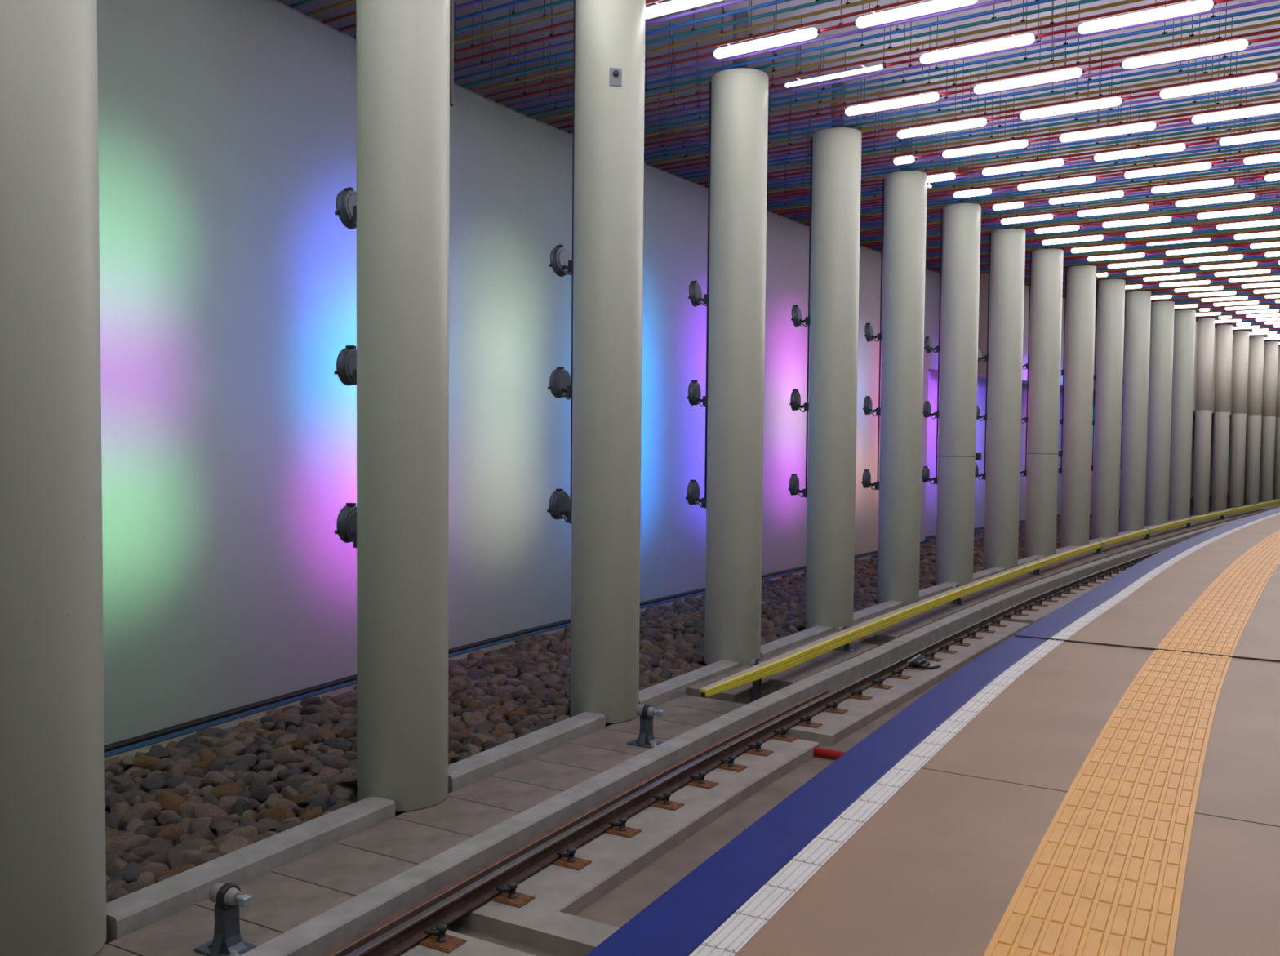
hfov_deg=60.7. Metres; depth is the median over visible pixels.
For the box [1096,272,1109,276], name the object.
tube light
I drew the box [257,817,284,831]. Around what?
ballast stone
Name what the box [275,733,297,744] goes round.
ballast stone
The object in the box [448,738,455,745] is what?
ballast stone
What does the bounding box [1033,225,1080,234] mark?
tube light
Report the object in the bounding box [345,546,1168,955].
rail
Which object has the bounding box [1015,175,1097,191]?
tube light
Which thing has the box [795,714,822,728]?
fastener
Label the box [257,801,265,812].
ballast stone
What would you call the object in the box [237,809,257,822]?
ballast stone
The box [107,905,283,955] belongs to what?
slab
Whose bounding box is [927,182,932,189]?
ceiling fixture
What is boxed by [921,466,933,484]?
floodlight
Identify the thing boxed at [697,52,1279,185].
ceiling pipe
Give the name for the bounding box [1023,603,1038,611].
fastener
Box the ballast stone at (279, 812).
[262,804,296,822]
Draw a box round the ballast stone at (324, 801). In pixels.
[304,794,331,813]
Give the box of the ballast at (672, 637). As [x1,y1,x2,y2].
[104,517,1146,837]
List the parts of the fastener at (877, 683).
plate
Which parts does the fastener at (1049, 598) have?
plate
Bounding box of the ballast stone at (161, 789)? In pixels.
[153,788,173,791]
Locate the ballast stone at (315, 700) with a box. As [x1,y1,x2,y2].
[299,696,320,707]
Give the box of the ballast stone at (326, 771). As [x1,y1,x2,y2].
[318,766,336,779]
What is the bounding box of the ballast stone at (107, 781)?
[104,777,111,785]
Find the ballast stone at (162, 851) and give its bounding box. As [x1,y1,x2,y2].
[154,847,168,855]
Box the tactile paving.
[983,529,1279,955]
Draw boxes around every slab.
[93,943,138,955]
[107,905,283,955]
[195,871,355,933]
[270,842,417,896]
[335,817,471,864]
[393,795,520,836]
[447,775,563,812]
[489,758,601,791]
[531,742,636,772]
[568,728,668,755]
[603,715,698,739]
[639,703,725,725]
[663,694,746,713]
[685,673,769,702]
[724,653,839,688]
[774,637,878,663]
[818,631,875,643]
[853,608,948,642]
[896,591,992,615]
[945,580,1030,597]
[1007,568,1062,583]
[1040,558,1092,571]
[1068,550,1117,561]
[1093,542,1141,553]
[1117,537,1162,546]
[1138,531,1181,540]
[1159,526,1198,534]
[1177,522,1214,529]
[1194,518,1230,524]
[1211,515,1244,520]
[1226,511,1257,517]
[1240,509,1268,513]
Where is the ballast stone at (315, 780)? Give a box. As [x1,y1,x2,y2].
[300,774,326,786]
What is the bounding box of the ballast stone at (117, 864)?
[106,858,128,878]
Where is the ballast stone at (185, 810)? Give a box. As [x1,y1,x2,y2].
[177,801,199,818]
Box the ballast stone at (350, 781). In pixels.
[341,774,356,788]
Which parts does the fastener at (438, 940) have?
plate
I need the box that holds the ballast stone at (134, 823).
[125,817,146,832]
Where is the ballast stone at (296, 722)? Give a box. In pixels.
[283,715,302,728]
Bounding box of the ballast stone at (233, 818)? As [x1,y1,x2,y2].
[223,813,239,823]
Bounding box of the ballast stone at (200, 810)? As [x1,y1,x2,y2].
[191,802,227,818]
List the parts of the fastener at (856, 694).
plate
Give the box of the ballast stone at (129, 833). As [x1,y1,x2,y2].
[123,831,134,836]
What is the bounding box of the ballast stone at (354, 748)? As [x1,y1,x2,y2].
[351,742,356,751]
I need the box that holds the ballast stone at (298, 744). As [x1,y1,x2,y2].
[285,737,311,751]
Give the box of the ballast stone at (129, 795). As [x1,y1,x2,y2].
[120,790,148,803]
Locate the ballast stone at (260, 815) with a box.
[256,806,267,821]
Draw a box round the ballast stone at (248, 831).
[213,825,257,847]
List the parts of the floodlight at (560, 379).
arm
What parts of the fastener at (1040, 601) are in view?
plate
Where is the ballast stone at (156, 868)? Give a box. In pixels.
[141,862,169,877]
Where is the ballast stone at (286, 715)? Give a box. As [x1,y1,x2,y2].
[280,713,299,717]
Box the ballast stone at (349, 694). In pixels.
[337,692,355,697]
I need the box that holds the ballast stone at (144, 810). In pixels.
[124,803,151,821]
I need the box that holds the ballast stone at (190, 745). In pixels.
[181,742,207,748]
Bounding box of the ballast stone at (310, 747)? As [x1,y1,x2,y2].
[302,742,323,752]
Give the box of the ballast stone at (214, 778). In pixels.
[202,770,227,787]
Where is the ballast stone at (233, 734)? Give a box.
[221,731,239,737]
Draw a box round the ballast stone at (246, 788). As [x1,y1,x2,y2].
[241,784,249,791]
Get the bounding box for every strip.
[585,506,1279,955]
[688,511,1279,955]
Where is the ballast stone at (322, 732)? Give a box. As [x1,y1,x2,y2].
[315,728,336,743]
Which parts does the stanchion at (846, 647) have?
post, foot plate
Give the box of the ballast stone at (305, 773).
[302,772,312,775]
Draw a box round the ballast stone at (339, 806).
[324,803,349,812]
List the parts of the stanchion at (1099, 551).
post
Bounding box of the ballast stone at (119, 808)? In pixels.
[110,801,129,818]
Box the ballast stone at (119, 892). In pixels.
[109,887,129,901]
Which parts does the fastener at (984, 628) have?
plate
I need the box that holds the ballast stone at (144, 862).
[139,859,151,866]
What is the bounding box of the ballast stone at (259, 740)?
[253,736,273,747]
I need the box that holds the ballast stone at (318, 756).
[315,753,340,759]
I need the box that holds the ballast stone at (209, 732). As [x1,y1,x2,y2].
[198,729,217,737]
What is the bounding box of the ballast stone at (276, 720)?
[268,716,292,731]
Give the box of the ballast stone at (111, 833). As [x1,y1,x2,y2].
[105,827,119,838]
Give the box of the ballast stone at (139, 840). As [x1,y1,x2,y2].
[127,834,152,846]
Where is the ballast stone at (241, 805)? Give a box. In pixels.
[230,797,253,816]
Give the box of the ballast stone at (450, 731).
[448,728,453,734]
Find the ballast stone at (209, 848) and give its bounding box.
[199,844,215,853]
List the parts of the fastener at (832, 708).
plate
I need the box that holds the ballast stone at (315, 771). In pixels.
[311,765,329,776]
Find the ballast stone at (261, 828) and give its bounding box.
[243,821,269,834]
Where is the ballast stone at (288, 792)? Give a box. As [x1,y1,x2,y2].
[279,786,298,799]
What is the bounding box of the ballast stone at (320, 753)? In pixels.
[318,752,335,754]
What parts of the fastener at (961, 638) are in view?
plate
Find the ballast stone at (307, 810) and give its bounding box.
[298,806,310,818]
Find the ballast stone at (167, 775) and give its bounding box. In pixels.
[160,770,173,780]
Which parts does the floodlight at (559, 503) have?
arm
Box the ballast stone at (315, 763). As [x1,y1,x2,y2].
[307,760,324,772]
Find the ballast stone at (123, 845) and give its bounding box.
[105,839,137,853]
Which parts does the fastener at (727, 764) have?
plate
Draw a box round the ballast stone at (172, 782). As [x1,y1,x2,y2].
[164,773,188,788]
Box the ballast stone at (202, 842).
[192,838,212,846]
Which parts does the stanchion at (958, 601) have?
post, foot plate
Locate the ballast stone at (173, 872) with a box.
[155,863,196,879]
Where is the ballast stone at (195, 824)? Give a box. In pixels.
[186,818,204,835]
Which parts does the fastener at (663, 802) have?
plate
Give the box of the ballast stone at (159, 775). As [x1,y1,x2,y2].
[139,773,165,782]
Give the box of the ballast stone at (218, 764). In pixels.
[204,757,226,774]
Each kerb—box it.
[104,795,395,944]
[448,711,605,793]
[638,659,738,706]
[760,625,832,658]
[853,600,903,624]
[919,581,959,599]
[973,566,1006,581]
[1017,555,1045,566]
[1056,545,1079,553]
[1088,537,1108,543]
[1118,530,1134,535]
[1144,524,1157,528]
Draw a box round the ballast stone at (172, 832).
[155,823,183,842]
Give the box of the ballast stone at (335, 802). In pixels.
[331,800,353,806]
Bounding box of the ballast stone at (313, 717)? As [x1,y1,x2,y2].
[299,713,320,727]
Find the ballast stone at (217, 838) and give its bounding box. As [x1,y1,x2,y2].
[211,834,224,844]
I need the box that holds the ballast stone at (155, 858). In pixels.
[143,854,167,863]
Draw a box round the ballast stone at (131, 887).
[120,878,151,893]
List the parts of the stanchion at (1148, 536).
post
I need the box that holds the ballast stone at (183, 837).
[172,833,191,846]
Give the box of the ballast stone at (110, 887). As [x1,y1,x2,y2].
[106,880,127,901]
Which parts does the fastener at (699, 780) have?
plate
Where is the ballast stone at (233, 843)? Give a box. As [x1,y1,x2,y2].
[213,835,250,855]
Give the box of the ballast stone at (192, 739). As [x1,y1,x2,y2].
[175,733,199,747]
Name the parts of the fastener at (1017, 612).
plate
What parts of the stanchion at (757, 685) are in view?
post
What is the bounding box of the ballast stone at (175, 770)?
[168,763,182,777]
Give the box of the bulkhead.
[977,246,1262,419]
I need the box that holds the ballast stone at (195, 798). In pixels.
[186,795,203,803]
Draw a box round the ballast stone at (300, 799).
[288,789,317,808]
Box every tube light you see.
[644,0,721,18]
[711,27,820,58]
[782,64,886,87]
[843,92,942,115]
[853,0,977,27]
[891,155,916,164]
[895,117,989,138]
[917,33,1037,63]
[927,173,957,182]
[940,139,1030,158]
[951,187,993,198]
[971,67,1084,93]
[980,159,1066,175]
[991,201,1026,210]
[999,213,1054,224]
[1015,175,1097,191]
[1017,97,1124,119]
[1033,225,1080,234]
[1040,235,1104,244]
[1047,191,1125,204]
[1057,121,1158,142]
[1069,244,1126,253]
[1075,0,1217,34]
[1075,204,1151,216]
[1086,252,1146,261]
[1092,142,1187,161]
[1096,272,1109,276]
[1101,216,1173,227]
[1106,260,1164,268]
[1119,39,1251,69]
[1122,162,1213,177]
[1124,226,1193,237]
[1124,267,1181,275]
[1124,284,1143,288]
[1142,274,1196,280]
[1145,237,1212,245]
[1149,178,1236,193]
[1151,294,1173,299]
[1157,72,1279,98]
[1158,280,1211,286]
[1164,245,1229,255]
[1173,193,1256,206]
[1173,285,1224,292]
[1174,303,1199,308]
[1182,254,1244,262]
[1186,291,1237,297]
[1189,103,1279,124]
[1195,206,1274,218]
[1195,311,1222,315]
[1198,262,1258,270]
[1198,307,1210,311]
[1200,296,1248,302]
[1212,300,1260,306]
[1213,269,1271,276]
[1214,218,1279,230]
[1214,319,1241,323]
[1217,130,1279,145]
[1217,315,1232,319]
[1223,305,1270,310]
[1226,275,1279,282]
[1232,231,1279,239]
[1232,325,1259,328]
[1235,309,1279,314]
[1235,322,1251,325]
[1240,282,1279,288]
[1241,153,1279,164]
[1244,313,1279,317]
[1248,241,1279,248]
[1248,331,1276,334]
[1252,288,1279,293]
[1252,328,1268,331]
[1255,317,1279,320]
[1262,173,1279,181]
[1263,251,1279,257]
[1263,293,1279,297]
[1264,320,1279,324]
[1264,337,1279,339]
[1267,333,1279,337]
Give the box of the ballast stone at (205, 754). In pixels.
[197,747,216,761]
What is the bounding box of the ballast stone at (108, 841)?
[105,835,129,847]
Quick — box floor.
[690,514,1279,955]
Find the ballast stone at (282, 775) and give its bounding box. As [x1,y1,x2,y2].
[276,768,300,781]
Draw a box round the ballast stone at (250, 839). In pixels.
[246,836,254,844]
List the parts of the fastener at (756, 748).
plate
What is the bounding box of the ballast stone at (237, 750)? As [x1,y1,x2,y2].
[221,742,247,755]
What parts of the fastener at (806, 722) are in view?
plate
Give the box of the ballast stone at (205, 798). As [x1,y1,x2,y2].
[202,792,217,803]
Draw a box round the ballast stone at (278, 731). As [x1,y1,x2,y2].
[265,728,284,735]
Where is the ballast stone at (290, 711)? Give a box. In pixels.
[276,708,298,716]
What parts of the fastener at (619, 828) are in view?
plate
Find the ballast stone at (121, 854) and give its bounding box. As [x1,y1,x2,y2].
[105,849,127,858]
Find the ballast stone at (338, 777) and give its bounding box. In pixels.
[329,771,355,793]
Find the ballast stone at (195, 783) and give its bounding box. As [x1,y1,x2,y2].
[182,777,204,788]
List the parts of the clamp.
rod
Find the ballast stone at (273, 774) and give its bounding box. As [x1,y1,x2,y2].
[266,764,286,780]
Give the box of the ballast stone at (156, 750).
[146,744,168,759]
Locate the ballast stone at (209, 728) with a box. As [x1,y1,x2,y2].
[195,727,213,733]
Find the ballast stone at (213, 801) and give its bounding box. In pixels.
[206,796,219,804]
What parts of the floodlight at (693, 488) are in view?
arm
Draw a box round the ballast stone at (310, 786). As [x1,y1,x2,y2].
[305,784,315,791]
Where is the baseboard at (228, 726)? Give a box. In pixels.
[104,543,929,759]
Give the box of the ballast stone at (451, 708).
[448,700,458,711]
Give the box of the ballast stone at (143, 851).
[126,845,155,858]
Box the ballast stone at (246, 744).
[239,741,249,747]
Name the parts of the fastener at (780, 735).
plate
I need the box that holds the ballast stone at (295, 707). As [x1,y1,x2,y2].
[283,705,299,714]
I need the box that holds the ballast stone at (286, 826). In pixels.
[274,822,297,832]
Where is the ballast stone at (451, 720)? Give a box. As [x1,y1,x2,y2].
[448,715,458,724]
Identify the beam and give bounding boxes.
[240,715,740,955]
[724,604,986,728]
[976,558,1112,617]
[1104,533,1194,565]
[1187,516,1247,536]
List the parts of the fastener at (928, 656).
plate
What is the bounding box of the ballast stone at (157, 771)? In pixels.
[146,769,161,777]
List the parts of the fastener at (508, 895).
plate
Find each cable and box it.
[104,514,1060,751]
[104,515,1059,755]
[104,515,1061,757]
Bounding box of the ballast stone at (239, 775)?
[232,772,248,782]
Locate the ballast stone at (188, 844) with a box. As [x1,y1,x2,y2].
[165,839,199,855]
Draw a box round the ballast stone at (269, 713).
[266,707,283,717]
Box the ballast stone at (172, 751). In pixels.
[165,746,182,757]
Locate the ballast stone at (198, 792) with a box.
[189,788,204,797]
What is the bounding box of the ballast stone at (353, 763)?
[346,759,356,768]
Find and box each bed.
[105,493,1259,836]
[447,675,951,955]
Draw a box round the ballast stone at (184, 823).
[176,817,191,833]
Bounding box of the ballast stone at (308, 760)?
[302,754,324,772]
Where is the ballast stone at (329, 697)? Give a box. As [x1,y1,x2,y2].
[321,695,332,701]
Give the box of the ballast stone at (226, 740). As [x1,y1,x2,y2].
[214,736,235,746]
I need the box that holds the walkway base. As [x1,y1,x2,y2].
[395,503,1279,816]
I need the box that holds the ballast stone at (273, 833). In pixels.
[263,831,279,835]
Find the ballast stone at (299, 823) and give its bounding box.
[296,820,309,826]
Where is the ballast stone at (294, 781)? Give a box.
[281,773,310,790]
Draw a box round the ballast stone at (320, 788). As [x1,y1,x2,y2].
[310,783,329,794]
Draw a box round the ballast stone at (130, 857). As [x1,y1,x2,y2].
[120,851,145,864]
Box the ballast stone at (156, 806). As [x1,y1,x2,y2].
[144,800,162,819]
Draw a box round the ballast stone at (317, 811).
[300,805,323,821]
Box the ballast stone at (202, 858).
[191,852,222,866]
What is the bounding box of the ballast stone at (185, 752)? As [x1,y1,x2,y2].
[175,747,191,757]
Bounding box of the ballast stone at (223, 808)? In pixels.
[219,806,229,815]
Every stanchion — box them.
[194,882,257,955]
[626,703,663,748]
[749,657,761,702]
[833,626,857,652]
[946,585,967,604]
[1027,559,1045,575]
[1091,541,1106,554]
[1142,528,1154,539]
[1183,517,1194,528]
[1216,510,1227,519]
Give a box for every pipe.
[289,0,317,8]
[306,0,355,16]
[323,10,355,24]
[338,23,355,31]
[354,0,488,39]
[453,0,532,22]
[453,0,573,33]
[453,0,573,44]
[453,0,662,53]
[453,0,663,63]
[453,0,749,72]
[453,0,792,81]
[461,0,836,88]
[472,0,879,93]
[484,0,924,97]
[495,0,856,102]
[506,0,1012,107]
[516,0,1056,112]
[527,0,1100,116]
[537,0,1145,121]
[547,0,1189,125]
[558,0,1234,129]
[568,0,1278,133]
[644,0,1279,124]
[644,0,1279,130]
[644,0,1279,136]
[644,1,1279,155]
[644,3,1279,141]
[644,3,1279,146]
[644,14,1279,151]
[644,18,1279,160]
[646,14,1279,164]
[654,17,1279,168]
[662,34,1279,170]
[669,35,1279,173]
[676,38,1279,177]
[684,66,1279,179]
[691,55,1279,182]
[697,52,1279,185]
[705,64,1203,187]
[766,92,1221,199]
[766,93,1235,202]
[766,96,1279,205]
[766,97,1279,196]
[766,106,1279,208]
[767,66,1275,182]
[767,69,1279,186]
[767,93,1279,189]
[767,94,1279,192]
[767,108,1279,211]
[773,120,1279,213]
[778,128,1244,215]
[783,121,1245,217]
[789,123,1279,219]
[794,136,1279,221]
[799,133,1279,223]
[804,131,1279,225]
[813,746,845,759]
[859,151,1279,231]
[859,163,1279,239]
[859,164,1279,233]
[859,164,1279,235]
[859,164,1279,244]
[859,165,1279,237]
[859,176,1279,241]
[859,176,1279,245]
[860,142,1279,226]
[860,145,1265,223]
[860,146,1279,228]
[860,147,1266,221]
[863,173,1279,247]
[867,182,1279,248]
[871,190,1279,249]
[875,181,1279,251]
[880,185,1279,253]
[925,189,1262,252]
[925,198,1276,253]
[925,204,1279,255]
[925,205,1279,250]
[925,220,1236,262]
[925,221,1279,257]
[925,223,1279,258]
[925,227,1232,263]
[925,228,1279,265]
[925,229,1279,260]
[925,235,1279,268]
[925,236,1279,266]
[928,240,1279,269]
[931,244,1251,271]
[934,245,1248,271]
[937,246,1277,272]
[979,246,1279,271]
[979,248,1279,272]
[979,249,1279,274]
[1024,252,1266,271]
[1024,253,1263,273]
[1024,255,1266,274]
[1024,256,1279,275]
[1024,257,1279,276]
[1024,258,1279,278]
[1024,260,1279,279]
[1024,262,1276,280]
[1024,262,1279,281]
[1024,264,1279,283]
[1024,265,1279,284]
[1025,266,1279,285]
[1028,268,1279,286]
[1062,269,1279,284]
[1062,271,1279,286]
[1062,271,1279,287]
[1062,273,1279,288]
[1062,274,1279,289]
[1062,279,1228,290]
[1062,279,1279,293]
[1062,280,1226,291]
[1062,280,1279,294]
[1062,281,1229,292]
[1062,281,1279,295]
[1062,284,1241,296]
[1062,285,1239,297]
[1063,286,1241,297]
[1095,285,1279,297]
[1095,286,1279,297]
[1095,287,1279,299]
[1095,289,1254,300]
[1095,291,1252,301]
[1095,292,1253,302]
[1095,292,1275,302]
[1095,292,1279,303]
[1095,293,1279,304]
[1095,294,1266,305]
[1095,296,1263,306]
[1095,297,1265,306]
[1095,297,1270,307]
[1095,297,1279,308]
[1124,298,1279,307]
[1124,299,1275,308]
[1174,302,1279,309]
[1174,303,1279,310]
[1174,305,1279,311]
[1176,304,1279,310]
[1177,302,1275,308]
[1195,306,1279,311]
[1195,306,1279,311]
[1195,307,1279,312]
[1195,308,1279,313]
[1195,311,1279,316]
[1195,312,1279,317]
[1195,315,1279,320]
[1199,300,1274,305]
[1199,301,1274,306]
[1214,320,1279,324]
[1214,324,1279,327]
[1217,316,1279,319]
[1220,320,1279,323]
[1235,327,1279,329]
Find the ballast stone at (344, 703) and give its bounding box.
[335,696,356,708]
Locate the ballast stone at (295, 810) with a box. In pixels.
[288,805,298,816]
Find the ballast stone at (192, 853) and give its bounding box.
[182,849,202,864]
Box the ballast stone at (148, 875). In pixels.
[137,871,155,884]
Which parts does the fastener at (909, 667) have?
plate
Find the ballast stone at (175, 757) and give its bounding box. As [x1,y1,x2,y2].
[168,755,186,762]
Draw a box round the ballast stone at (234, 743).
[222,741,239,747]
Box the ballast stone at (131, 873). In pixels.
[115,862,145,883]
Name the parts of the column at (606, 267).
plate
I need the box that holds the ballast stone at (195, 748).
[189,745,202,754]
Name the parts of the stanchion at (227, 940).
foot plate, post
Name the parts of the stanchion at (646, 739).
foot plate, post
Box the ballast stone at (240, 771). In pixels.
[234,769,256,774]
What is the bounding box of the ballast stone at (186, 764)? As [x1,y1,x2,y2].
[167,759,192,773]
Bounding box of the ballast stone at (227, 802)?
[217,795,248,814]
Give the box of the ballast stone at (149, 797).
[139,794,155,803]
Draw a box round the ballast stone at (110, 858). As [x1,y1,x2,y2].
[105,853,119,871]
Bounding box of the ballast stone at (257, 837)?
[251,834,271,842]
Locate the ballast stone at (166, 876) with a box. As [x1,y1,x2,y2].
[155,874,172,882]
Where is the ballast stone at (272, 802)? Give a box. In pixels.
[264,796,298,811]
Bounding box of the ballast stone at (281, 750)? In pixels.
[267,745,290,759]
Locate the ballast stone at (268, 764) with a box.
[256,759,275,773]
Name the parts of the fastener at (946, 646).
plate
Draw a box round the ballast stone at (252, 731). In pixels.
[244,730,258,736]
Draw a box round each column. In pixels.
[0,0,106,955]
[352,0,453,812]
[566,0,645,723]
[701,11,768,667]
[802,78,862,631]
[875,128,927,605]
[933,166,982,586]
[982,194,1025,569]
[1023,220,1063,557]
[1058,264,1096,547]
[1091,278,1125,539]
[1119,289,1151,532]
[1144,299,1174,525]
[1168,309,1195,520]
[1191,316,1214,515]
[1211,323,1232,511]
[1228,329,1248,507]
[1244,335,1264,505]
[1259,340,1278,502]
[1273,346,1279,499]
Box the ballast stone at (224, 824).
[210,820,235,835]
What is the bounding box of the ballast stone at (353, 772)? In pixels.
[340,768,356,789]
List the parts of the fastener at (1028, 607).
plate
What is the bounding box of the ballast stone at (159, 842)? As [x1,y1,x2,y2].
[145,836,173,850]
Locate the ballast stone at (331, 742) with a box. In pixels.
[323,737,346,749]
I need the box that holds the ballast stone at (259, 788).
[248,777,271,803]
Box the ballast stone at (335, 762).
[324,756,349,770]
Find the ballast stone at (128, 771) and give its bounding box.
[122,767,142,774]
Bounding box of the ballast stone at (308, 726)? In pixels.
[296,723,314,733]
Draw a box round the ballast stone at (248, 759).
[225,755,255,770]
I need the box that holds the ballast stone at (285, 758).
[274,753,303,764]
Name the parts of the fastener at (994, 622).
plate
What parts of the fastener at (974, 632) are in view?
plate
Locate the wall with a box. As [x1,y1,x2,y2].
[97,0,1213,745]
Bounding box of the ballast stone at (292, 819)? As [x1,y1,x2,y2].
[280,817,301,823]
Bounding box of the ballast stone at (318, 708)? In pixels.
[308,703,324,713]
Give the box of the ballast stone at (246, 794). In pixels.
[234,790,251,798]
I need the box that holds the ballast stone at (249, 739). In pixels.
[240,734,254,744]
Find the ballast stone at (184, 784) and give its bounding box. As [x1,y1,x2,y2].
[174,782,195,793]
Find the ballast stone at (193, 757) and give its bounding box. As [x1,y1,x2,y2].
[185,752,200,763]
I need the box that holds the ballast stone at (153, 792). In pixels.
[147,790,160,795]
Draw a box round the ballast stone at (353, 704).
[348,697,356,707]
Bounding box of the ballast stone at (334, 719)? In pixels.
[328,715,340,723]
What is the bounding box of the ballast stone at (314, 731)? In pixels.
[310,726,325,743]
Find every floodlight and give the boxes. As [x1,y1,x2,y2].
[333,345,356,386]
[334,186,356,229]
[334,502,356,542]
[546,488,570,523]
[547,366,571,399]
[549,244,572,276]
[685,480,704,507]
[686,380,705,407]
[688,280,706,306]
[788,473,805,497]
[789,389,805,412]
[791,304,807,327]
[861,469,879,489]
[862,395,876,416]
[864,322,878,342]
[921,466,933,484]
[922,400,934,418]
[924,336,940,353]
[975,463,986,479]
[976,404,983,421]
[977,348,988,362]
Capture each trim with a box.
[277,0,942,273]
[921,767,1279,826]
[1014,635,1279,662]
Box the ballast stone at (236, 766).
[227,761,249,772]
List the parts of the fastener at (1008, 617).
plate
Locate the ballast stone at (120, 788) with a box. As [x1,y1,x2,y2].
[110,776,134,794]
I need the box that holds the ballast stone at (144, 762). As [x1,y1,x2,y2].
[128,755,159,769]
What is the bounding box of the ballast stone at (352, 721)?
[337,716,356,727]
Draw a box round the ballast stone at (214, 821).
[208,817,225,831]
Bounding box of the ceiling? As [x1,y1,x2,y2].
[453,0,1279,290]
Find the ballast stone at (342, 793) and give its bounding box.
[332,787,352,800]
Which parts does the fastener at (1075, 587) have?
plate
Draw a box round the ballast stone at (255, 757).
[251,755,257,769]
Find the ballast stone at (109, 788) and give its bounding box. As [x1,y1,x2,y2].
[105,784,115,793]
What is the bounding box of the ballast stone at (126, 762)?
[119,755,134,772]
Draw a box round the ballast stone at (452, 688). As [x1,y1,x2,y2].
[448,684,460,696]
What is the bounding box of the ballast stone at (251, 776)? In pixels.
[244,773,257,786]
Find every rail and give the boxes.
[319,688,827,955]
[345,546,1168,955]
[699,499,1279,697]
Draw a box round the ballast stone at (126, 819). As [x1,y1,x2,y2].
[116,811,142,831]
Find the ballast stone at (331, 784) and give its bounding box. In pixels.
[320,778,342,791]
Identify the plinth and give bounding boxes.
[397,929,536,955]
[451,738,819,955]
[786,620,1029,746]
[1005,570,1121,625]
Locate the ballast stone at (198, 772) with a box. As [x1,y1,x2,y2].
[183,767,205,777]
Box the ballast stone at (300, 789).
[295,785,307,794]
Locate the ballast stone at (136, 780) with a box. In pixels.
[132,777,142,782]
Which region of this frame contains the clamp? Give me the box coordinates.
[906,653,941,669]
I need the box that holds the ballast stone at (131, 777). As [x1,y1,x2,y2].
[119,774,133,780]
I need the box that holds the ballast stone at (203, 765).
[191,760,212,770]
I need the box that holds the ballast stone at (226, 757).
[213,755,231,761]
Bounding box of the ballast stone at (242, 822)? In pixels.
[238,818,250,826]
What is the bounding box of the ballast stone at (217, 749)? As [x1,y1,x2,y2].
[209,746,222,755]
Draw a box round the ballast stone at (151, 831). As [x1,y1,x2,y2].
[133,825,163,838]
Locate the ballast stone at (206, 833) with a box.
[186,826,216,841]
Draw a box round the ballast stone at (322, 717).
[306,712,326,724]
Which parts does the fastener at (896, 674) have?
plate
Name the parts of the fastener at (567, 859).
plate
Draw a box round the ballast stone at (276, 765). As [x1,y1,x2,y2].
[272,764,287,781]
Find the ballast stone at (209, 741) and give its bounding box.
[200,736,220,747]
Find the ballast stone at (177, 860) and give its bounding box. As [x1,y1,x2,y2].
[164,851,188,870]
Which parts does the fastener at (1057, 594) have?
plate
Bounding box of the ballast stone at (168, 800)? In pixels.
[155,791,187,812]
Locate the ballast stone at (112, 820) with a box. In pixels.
[105,812,120,828]
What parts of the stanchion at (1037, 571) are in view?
post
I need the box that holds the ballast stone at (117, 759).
[104,756,122,770]
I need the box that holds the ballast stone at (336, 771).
[330,768,341,774]
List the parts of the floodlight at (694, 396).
arm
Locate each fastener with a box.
[417,923,466,953]
[490,881,534,907]
[551,846,591,870]
[604,816,641,838]
[649,791,684,810]
[685,771,718,789]
[715,755,747,772]
[743,740,773,756]
[769,727,798,742]
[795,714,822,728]
[822,700,848,714]
[848,688,872,700]
[868,677,893,689]
[888,668,911,679]
[906,659,926,670]
[924,651,943,662]
[937,644,957,653]
[951,636,971,646]
[965,630,983,639]
[977,624,995,633]
[991,618,1007,626]
[1000,613,1018,621]
[1013,608,1028,616]
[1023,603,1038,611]
[1032,599,1048,606]
[1044,595,1057,602]
[1053,591,1067,598]
[1062,587,1076,594]
[1071,583,1084,590]
[1080,580,1093,586]
[1088,577,1102,583]
[1096,573,1109,580]
[1104,571,1115,577]
[1111,568,1119,573]
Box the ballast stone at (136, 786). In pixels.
[124,782,145,792]
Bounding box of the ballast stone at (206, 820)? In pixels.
[195,817,213,832]
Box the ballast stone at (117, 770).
[104,764,124,775]
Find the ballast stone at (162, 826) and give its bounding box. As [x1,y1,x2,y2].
[158,822,176,827]
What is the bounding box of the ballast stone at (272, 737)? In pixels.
[266,733,279,744]
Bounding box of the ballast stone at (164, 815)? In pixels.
[155,809,177,825]
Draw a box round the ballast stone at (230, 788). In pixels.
[209,782,242,799]
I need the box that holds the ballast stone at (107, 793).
[105,790,111,796]
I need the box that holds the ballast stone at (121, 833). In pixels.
[118,831,127,835]
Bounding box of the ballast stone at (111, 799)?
[105,792,125,810]
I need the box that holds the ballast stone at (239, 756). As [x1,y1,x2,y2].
[230,754,248,759]
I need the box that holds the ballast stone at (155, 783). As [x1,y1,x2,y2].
[140,777,167,792]
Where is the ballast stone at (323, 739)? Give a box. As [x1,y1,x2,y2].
[321,737,345,742]
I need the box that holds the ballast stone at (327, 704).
[320,698,339,711]
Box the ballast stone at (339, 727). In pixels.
[329,720,349,737]
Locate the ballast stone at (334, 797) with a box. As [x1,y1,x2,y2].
[324,793,338,806]
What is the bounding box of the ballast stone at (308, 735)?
[297,730,314,743]
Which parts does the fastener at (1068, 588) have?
plate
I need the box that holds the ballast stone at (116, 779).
[106,774,126,783]
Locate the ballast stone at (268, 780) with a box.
[248,773,274,786]

